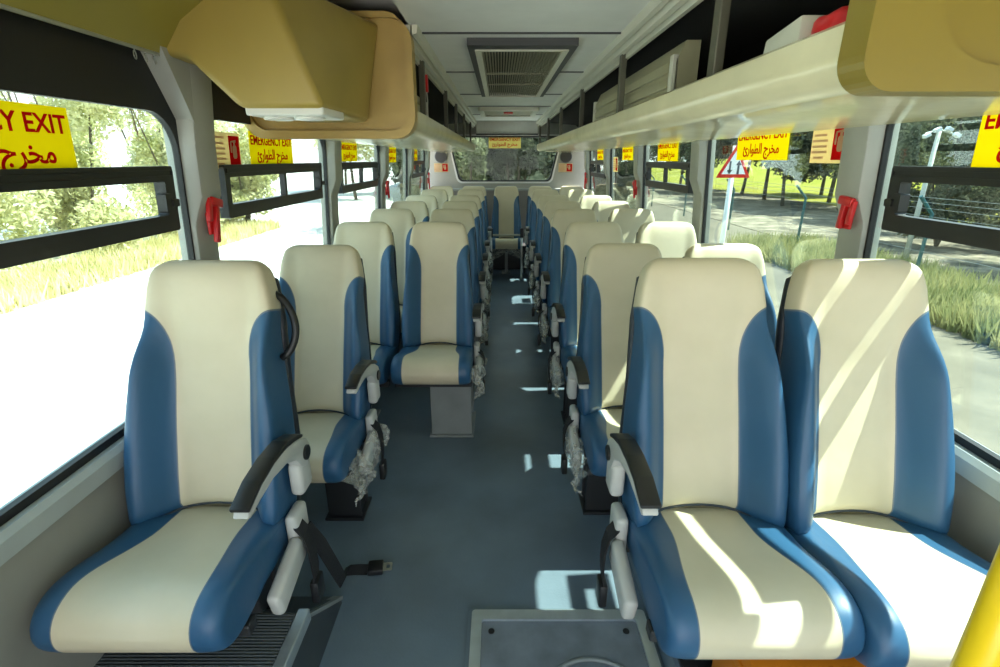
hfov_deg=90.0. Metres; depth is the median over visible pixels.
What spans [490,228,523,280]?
rail
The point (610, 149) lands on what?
window
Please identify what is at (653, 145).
tree
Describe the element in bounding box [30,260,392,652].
passenger seat
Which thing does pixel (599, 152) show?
emergency exit sign
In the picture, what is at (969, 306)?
grass
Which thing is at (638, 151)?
pillar
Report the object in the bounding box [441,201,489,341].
passenger seat
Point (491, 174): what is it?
tree
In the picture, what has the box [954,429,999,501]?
window sill
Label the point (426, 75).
tag
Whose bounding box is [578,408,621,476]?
cushion
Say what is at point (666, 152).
emergency exit sign
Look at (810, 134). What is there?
tree
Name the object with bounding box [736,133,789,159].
emergency exit sign
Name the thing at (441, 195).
passenger seat
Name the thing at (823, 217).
dirt ground
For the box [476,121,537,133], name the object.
trim
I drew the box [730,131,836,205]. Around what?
tree
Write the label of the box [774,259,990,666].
passenger seat
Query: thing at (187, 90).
pillar
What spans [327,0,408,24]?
roof
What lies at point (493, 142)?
emergency exit sign
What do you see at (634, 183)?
hammer
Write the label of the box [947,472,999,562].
wall
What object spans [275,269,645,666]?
floor
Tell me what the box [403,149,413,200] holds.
pillar
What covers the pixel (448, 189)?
passenger seat
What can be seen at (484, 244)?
passenger seat
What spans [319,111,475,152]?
shelf
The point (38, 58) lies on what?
window
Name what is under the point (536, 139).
tree
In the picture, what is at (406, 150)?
window
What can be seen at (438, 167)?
fire sign
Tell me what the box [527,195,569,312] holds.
passenger seat
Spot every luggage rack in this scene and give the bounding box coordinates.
[244,11,476,152]
[536,0,999,152]
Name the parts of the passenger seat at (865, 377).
backrest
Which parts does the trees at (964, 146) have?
stem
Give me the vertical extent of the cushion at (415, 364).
0.154 m
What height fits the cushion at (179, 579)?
0.154 m
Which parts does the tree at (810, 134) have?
crown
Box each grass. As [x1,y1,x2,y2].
[0,218,281,314]
[726,229,999,351]
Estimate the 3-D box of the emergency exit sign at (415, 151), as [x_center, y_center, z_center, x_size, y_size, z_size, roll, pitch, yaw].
[-1.039,-2.166,6.097,0.009,0.135,0.380,0,19,0]
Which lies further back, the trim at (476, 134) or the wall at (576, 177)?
the wall at (576, 177)
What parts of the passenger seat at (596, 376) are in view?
armrest, seat frame, leg, backrest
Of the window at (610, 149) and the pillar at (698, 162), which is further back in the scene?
the window at (610, 149)
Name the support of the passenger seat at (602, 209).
on the floor
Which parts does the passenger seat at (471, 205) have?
backrest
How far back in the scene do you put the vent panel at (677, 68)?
1.91 m
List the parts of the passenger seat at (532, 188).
backrest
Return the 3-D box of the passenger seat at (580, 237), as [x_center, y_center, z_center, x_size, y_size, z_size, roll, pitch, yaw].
[0.539,-0.020,2.959,0.504,1.188,0.743,0,19,0]
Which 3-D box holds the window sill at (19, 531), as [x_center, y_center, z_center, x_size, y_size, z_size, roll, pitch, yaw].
[-1.095,-0.332,3.326,0.090,0.065,9.100,0,19,0]
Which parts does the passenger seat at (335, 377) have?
backrest, leg, seat frame, armrest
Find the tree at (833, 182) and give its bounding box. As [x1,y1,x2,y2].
[826,164,838,202]
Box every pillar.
[140,46,220,259]
[318,139,341,244]
[374,145,388,208]
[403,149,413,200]
[421,151,429,191]
[584,151,592,190]
[603,149,614,200]
[633,146,648,208]
[689,140,715,243]
[834,123,900,258]
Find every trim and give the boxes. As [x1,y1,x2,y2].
[453,188,583,190]
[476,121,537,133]
[476,134,537,134]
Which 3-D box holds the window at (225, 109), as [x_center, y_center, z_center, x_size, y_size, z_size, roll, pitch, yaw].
[-1.053,-0.655,2.425,0.094,1.220,1.550,0,19,0]
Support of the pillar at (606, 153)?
attached to the wall at (975, 519)
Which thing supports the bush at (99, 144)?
on the ground at (66, 360)
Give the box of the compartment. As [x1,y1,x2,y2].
[0,0,202,55]
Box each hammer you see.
[205,196,222,242]
[385,180,389,198]
[427,172,429,188]
[584,172,586,188]
[632,180,637,197]
[835,195,857,229]
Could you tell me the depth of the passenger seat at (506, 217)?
7.11 m
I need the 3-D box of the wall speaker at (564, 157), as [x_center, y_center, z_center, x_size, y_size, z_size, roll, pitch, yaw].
[0.970,-2.599,7.346,0.189,0.189,0.024,0,19,0]
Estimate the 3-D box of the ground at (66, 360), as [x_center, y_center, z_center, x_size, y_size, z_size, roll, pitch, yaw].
[-44.300,-13.095,45.739,91.400,0.300,145.000,0,19,0]
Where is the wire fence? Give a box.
[629,173,999,268]
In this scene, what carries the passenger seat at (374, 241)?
on the floor
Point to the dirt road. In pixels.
(973, 369)
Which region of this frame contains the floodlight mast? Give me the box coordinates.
[902,126,961,259]
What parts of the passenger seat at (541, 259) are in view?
armrest, leg, backrest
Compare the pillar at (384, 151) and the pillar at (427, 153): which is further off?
the pillar at (427, 153)
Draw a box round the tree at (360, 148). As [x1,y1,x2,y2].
[312,139,373,199]
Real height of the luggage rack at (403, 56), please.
0.460 m
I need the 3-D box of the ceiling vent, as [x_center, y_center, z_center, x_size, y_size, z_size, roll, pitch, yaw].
[0.100,-1.589,3.089,0.490,0.034,1.920,0,19,0]
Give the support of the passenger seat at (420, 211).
on the floor
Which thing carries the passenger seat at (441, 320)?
on the floor
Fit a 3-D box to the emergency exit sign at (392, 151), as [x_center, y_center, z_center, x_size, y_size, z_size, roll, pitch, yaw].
[-1.039,-1.715,4.803,0.009,0.135,0.400,0,19,0]
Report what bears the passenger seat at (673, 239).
on the floor
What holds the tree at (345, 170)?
on the ground at (66, 360)
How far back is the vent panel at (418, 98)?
2.76 m
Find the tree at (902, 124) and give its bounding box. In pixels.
[897,120,971,213]
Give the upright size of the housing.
0.384 m
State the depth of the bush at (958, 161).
18.00 m
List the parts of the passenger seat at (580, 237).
armrest, leg, backrest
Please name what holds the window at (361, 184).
in the wall at (101, 516)
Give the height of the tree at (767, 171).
7.369 m
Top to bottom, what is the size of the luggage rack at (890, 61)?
0.452 m
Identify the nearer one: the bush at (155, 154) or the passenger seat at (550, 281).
the passenger seat at (550, 281)
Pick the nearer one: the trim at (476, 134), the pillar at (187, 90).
the pillar at (187, 90)
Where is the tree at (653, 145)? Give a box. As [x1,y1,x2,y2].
[633,145,657,160]
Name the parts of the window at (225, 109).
slider frame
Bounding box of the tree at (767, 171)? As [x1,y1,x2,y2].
[759,160,777,199]
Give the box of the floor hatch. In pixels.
[465,608,663,666]
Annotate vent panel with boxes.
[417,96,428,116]
[593,40,700,121]
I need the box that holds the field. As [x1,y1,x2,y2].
[651,159,998,222]
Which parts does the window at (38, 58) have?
slider frame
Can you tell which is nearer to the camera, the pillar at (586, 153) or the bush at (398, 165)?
the pillar at (586, 153)
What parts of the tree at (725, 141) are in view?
crown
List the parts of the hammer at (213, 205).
handle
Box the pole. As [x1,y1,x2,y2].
[949,543,999,666]
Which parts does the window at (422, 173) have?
slider frame, frame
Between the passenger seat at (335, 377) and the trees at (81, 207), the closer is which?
the passenger seat at (335, 377)
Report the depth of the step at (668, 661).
1.65 m
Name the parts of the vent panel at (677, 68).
trim, trim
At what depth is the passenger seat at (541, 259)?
4.54 m
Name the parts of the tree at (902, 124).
crown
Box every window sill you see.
[0,421,124,566]
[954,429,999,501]
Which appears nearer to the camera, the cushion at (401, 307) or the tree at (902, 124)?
the cushion at (401, 307)
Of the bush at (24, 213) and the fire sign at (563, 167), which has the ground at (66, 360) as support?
the bush at (24, 213)
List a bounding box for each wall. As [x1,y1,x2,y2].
[0,466,130,666]
[427,122,585,241]
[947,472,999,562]
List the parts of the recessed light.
panel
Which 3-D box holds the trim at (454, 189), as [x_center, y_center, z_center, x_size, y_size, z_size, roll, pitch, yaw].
[0.100,-2.150,7.469,2.300,0.040,0.080,0,19,0]
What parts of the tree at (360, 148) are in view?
crown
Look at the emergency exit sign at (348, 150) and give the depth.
3.44 m
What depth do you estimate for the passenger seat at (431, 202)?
5.28 m
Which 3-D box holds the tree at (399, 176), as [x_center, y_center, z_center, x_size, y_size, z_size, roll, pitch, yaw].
[-2.570,-6.784,18.570,4.475,5.692,4.606,13,23,33]
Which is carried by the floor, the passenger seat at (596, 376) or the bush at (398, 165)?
the passenger seat at (596, 376)
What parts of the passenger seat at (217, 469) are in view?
backrest, seat frame, leg, armrest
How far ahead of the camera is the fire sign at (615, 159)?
5.39 m
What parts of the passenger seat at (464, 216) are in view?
backrest, armrest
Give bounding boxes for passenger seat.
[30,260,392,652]
[279,245,387,520]
[333,222,400,417]
[369,209,415,335]
[390,201,429,222]
[391,222,484,436]
[405,195,438,217]
[421,189,447,208]
[429,209,487,376]
[430,186,453,200]
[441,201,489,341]
[449,195,491,313]
[457,189,492,289]
[463,186,488,233]
[491,186,520,273]
[523,189,558,287]
[525,186,551,247]
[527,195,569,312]
[532,201,580,336]
[537,209,596,368]
[547,222,623,423]
[559,186,582,195]
[561,243,661,514]
[567,189,593,201]
[579,195,611,209]
[592,201,629,221]
[595,258,865,666]
[608,209,654,242]
[635,222,696,257]
[682,243,776,344]
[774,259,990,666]
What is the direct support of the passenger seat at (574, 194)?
on the floor
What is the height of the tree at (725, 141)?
7.374 m
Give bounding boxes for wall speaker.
[434,152,446,162]
[560,153,571,162]
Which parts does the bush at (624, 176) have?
stem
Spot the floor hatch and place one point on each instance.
(496, 637)
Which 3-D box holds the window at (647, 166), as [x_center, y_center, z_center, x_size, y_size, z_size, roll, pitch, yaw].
[1.253,-1.124,3.770,0.094,1.220,1.500,0,19,0]
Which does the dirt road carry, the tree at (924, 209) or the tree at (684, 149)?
the tree at (924, 209)
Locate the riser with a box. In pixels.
[488,242,530,268]
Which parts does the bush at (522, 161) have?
stem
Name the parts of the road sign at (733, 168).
sign plate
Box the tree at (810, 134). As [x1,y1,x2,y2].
[790,128,912,209]
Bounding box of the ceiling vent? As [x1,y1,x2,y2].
[467,37,578,96]
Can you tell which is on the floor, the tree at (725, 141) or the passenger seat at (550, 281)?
the passenger seat at (550, 281)
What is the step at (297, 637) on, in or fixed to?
on the floor
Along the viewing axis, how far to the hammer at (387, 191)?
4.45 m
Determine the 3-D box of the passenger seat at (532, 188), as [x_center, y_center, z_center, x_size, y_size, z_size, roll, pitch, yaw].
[0.575,-1.442,7.038,0.431,1.188,0.742,0,19,0]
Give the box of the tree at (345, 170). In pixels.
[344,144,362,183]
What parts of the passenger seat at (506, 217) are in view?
leg, backrest, seat frame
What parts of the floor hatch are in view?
hatch panel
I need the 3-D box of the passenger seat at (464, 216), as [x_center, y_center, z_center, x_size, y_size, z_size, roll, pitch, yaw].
[-0.331,-0.303,3.772,0.513,1.188,0.742,0,19,0]
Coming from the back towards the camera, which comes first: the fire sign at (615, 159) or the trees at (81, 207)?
the trees at (81, 207)
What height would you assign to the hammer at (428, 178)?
0.228 m
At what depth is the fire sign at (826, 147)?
1.89 m
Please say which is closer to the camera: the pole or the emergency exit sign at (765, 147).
the pole
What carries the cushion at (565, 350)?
on the passenger seat at (580, 237)
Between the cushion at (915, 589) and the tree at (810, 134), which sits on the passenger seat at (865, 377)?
the cushion at (915, 589)
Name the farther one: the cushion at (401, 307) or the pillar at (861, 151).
the cushion at (401, 307)
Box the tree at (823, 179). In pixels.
[819,166,832,194]
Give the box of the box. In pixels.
[712,657,865,666]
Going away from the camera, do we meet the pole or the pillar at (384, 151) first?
the pole
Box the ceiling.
[392,0,650,120]
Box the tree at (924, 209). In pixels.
[905,121,952,211]
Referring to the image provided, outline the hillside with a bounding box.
[498,170,547,179]
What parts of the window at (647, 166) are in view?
frame, slider frame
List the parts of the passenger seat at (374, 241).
backrest, seat frame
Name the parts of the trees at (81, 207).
stem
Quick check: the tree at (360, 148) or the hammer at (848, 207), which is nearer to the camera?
the hammer at (848, 207)
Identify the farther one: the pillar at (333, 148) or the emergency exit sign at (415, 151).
the emergency exit sign at (415, 151)
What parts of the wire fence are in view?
fence post, fence post, fence post, fence post, fence post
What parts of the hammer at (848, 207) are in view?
handle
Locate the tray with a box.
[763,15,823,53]
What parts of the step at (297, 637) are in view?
edge trim, edge trim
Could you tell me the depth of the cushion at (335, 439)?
1.97 m
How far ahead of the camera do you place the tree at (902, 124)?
21.32 m
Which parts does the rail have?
post, post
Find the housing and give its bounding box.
[167,0,376,121]
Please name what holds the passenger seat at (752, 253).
on the floor
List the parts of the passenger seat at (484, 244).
backrest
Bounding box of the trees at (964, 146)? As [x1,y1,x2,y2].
[893,116,999,246]
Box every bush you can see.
[0,91,112,234]
[0,189,60,272]
[101,106,161,217]
[124,109,232,240]
[214,120,278,223]
[389,147,427,200]
[453,138,488,179]
[483,138,541,179]
[536,151,594,193]
[593,147,635,208]
[927,153,999,227]
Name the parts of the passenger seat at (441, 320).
seat frame, backrest, armrest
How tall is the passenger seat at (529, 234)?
1.188 m
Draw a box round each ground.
[0,171,400,506]
[622,186,999,283]
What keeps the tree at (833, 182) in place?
on the dirt road
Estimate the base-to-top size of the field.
2.800 m
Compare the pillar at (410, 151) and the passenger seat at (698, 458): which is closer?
the passenger seat at (698, 458)
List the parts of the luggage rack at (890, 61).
post, post, post, post, rail, post, post, cap panel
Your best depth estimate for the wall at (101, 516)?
1.21 m
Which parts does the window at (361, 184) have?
slider frame, frame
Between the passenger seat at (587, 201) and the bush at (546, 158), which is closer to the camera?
the passenger seat at (587, 201)
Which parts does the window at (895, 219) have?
slider frame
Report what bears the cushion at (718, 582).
on the passenger seat at (698, 458)
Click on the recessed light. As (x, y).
(484, 111)
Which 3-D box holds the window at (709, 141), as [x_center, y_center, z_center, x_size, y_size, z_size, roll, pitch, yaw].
[1.255,-0.655,2.425,0.091,1.220,1.550,0,19,0]
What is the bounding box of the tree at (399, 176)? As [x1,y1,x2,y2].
[387,138,488,192]
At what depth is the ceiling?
2.00 m
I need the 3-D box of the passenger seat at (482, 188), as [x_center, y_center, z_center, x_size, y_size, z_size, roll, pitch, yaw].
[-0.372,-1.442,7.038,0.431,1.188,0.742,0,19,0]
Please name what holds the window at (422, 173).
in the wall at (101, 516)
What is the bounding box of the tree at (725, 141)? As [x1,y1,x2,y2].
[722,138,752,193]
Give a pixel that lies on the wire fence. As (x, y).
(925, 203)
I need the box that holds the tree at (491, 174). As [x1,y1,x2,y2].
[485,138,535,179]
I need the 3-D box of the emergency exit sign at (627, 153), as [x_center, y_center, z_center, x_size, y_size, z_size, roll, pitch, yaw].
[1.238,-1.744,4.856,0.008,0.115,0.420,0,19,0]
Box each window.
[0,9,195,526]
[211,80,330,244]
[338,146,380,208]
[405,149,407,197]
[411,151,425,189]
[451,134,558,182]
[589,151,605,189]
[610,149,611,198]
[642,146,692,208]
[701,140,711,242]
[862,124,999,468]
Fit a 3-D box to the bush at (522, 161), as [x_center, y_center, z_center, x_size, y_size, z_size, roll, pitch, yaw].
[0.460,-4.385,14.408,1.803,3.902,1.678,8,21,23]
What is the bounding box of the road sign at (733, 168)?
[716,144,749,242]
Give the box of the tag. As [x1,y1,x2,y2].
[425,74,428,115]
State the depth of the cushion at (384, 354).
2.79 m
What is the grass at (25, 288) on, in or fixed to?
on the ground at (66, 360)
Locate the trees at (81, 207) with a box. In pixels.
[0,91,140,254]
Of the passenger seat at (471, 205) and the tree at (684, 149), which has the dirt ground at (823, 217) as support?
the tree at (684, 149)
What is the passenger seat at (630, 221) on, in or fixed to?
on the floor
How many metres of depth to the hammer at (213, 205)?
1.74 m
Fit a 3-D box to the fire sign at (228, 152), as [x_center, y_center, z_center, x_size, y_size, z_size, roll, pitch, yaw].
[-1.039,-0.695,1.902,0.009,0.130,0.210,0,19,0]
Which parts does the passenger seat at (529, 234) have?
backrest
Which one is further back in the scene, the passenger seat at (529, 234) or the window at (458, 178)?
the window at (458, 178)
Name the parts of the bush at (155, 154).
stem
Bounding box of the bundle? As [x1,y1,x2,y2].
[811,5,848,34]
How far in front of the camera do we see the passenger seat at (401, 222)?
3.85 m
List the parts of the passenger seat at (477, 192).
backrest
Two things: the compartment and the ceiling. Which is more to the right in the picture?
the ceiling
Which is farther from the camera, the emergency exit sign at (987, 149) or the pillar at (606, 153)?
the pillar at (606, 153)
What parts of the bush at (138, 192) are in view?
stem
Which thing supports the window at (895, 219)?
in the wall at (975, 519)
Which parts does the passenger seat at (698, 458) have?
armrest, seat frame, leg, backrest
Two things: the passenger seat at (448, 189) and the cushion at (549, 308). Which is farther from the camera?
the passenger seat at (448, 189)
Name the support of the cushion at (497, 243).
on the passenger seat at (506, 217)
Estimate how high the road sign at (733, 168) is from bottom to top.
2.769 m
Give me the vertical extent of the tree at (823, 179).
7.507 m
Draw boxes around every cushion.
[30,506,291,652]
[298,412,366,482]
[370,344,398,383]
[391,344,472,384]
[400,306,402,332]
[492,238,520,248]
[547,306,552,328]
[560,345,576,381]
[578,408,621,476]
[623,505,865,659]
[784,514,990,666]
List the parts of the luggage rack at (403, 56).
cap panel, post, rail, post, post, post, post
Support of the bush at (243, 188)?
on the ground at (66, 360)
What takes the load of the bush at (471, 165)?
on the ground at (66, 360)
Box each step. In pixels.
[94,596,342,666]
[627,552,679,666]
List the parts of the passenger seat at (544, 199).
leg, backrest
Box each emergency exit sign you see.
[0,100,77,168]
[248,131,292,163]
[341,142,356,160]
[389,147,395,161]
[414,150,416,160]
[489,138,520,147]
[597,150,602,159]
[622,147,632,159]
[657,143,678,160]
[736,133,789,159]
[971,114,999,167]
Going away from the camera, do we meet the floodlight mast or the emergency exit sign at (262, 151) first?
the emergency exit sign at (262, 151)
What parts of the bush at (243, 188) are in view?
stem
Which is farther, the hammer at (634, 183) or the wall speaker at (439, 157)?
the wall speaker at (439, 157)
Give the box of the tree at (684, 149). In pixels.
[649,139,732,184]
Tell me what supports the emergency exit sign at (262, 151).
attached to the window at (225, 109)
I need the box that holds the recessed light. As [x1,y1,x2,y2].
[478,107,538,116]
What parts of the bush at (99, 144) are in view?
stem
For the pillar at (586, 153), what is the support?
attached to the wall at (975, 519)
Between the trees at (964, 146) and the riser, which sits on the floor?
the riser
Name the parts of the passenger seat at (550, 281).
armrest, leg, backrest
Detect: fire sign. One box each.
[214,131,241,168]
[434,163,447,171]
[558,163,572,171]
[613,157,617,171]
[809,128,843,162]
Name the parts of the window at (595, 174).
slider frame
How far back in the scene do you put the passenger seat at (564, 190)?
7.11 m
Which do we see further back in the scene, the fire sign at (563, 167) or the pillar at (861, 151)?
the fire sign at (563, 167)
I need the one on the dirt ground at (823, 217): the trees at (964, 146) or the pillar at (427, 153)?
the trees at (964, 146)
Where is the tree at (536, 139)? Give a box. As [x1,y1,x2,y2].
[533,138,627,172]
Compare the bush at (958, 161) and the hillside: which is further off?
the hillside
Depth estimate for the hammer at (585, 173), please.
7.04 m
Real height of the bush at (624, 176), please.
4.062 m
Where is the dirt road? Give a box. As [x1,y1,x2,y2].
[635,198,999,454]
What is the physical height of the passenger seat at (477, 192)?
1.188 m
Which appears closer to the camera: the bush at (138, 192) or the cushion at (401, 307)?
the cushion at (401, 307)
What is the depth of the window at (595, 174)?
6.45 m
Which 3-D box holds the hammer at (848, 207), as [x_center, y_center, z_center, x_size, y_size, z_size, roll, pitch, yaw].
[1.194,-0.416,1.721,0.034,0.112,0.086,0,19,0]
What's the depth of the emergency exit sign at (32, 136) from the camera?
1.11 m

